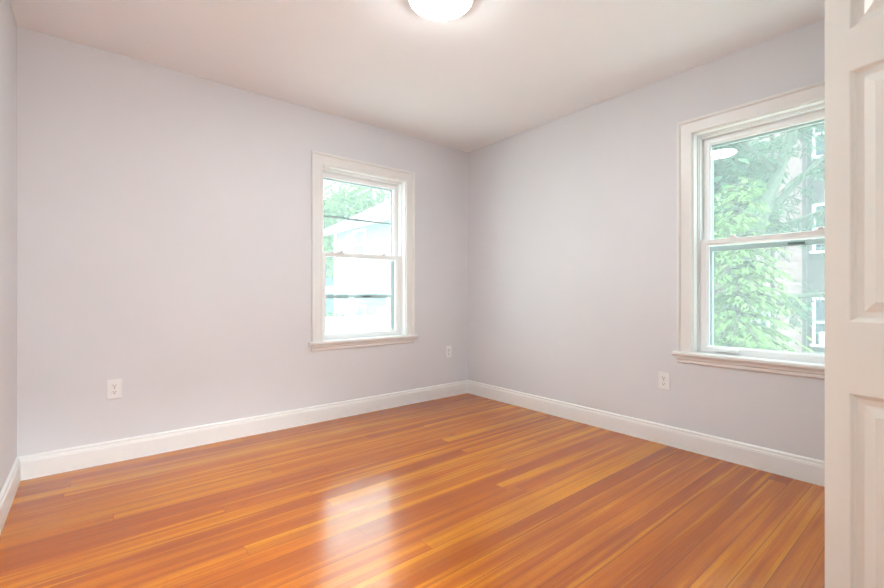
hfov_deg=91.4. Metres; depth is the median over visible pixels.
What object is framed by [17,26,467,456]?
wall
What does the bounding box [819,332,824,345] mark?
air conditioner
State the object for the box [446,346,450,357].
wall outlet
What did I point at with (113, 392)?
receptacle
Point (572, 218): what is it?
wall
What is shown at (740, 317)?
young conifer
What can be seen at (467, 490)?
floor
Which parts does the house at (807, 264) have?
pane, pane, pane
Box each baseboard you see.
[0,457,20,533]
[18,380,467,480]
[468,380,824,486]
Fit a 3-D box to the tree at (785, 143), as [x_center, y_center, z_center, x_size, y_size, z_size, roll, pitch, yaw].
[4.197,-1.274,5.739,3.774,7.005,1.311,0,0,21]
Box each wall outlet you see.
[107,379,121,398]
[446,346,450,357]
[658,371,668,389]
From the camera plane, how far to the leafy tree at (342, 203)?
17.08 m
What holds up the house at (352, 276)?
on the ground
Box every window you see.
[308,150,417,351]
[672,80,824,378]
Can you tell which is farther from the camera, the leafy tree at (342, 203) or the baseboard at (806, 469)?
the leafy tree at (342, 203)
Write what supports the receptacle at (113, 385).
attached to the wall outlet at (114, 387)
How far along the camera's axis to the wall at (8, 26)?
2.13 m
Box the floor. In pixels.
[0,393,824,587]
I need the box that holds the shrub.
[326,308,343,316]
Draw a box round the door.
[825,0,883,587]
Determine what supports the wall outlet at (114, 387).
attached to the wall at (164, 214)
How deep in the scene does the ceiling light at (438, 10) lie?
2.13 m
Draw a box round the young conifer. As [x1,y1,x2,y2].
[714,175,813,352]
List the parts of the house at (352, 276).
porch post, pane, pane, porch post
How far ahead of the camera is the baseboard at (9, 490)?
2.07 m
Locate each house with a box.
[324,200,388,315]
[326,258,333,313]
[714,127,824,353]
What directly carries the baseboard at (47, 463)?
attached to the wall at (164, 214)
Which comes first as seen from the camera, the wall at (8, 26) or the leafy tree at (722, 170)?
the wall at (8, 26)
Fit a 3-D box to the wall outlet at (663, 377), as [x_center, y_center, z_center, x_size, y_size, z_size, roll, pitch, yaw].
[1.517,0.592,2.948,0.009,0.116,0.072,0,0,-39]
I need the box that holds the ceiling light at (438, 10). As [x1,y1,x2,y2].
[409,0,472,20]
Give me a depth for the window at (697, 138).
2.78 m
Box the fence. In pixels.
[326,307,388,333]
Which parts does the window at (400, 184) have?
storm rail, storm rail, storm frame, sash, sash, frame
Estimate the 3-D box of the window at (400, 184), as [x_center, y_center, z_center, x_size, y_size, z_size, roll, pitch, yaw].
[-0.713,-0.340,3.812,1.044,1.592,0.270,0,0,-39]
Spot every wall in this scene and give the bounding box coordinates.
[0,0,16,492]
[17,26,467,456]
[468,18,824,460]
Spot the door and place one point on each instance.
(854, 29)
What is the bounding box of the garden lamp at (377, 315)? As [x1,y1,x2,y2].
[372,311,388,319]
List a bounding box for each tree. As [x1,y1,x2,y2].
[324,181,388,283]
[714,122,824,349]
[714,138,787,271]
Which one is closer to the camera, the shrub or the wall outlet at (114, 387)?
the wall outlet at (114, 387)
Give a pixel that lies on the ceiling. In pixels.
(498, 70)
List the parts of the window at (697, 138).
sash, sash, storm frame, storm rail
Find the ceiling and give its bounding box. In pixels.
[10,0,824,151]
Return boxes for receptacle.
[111,383,117,387]
[111,390,117,394]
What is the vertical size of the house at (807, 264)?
11.800 m

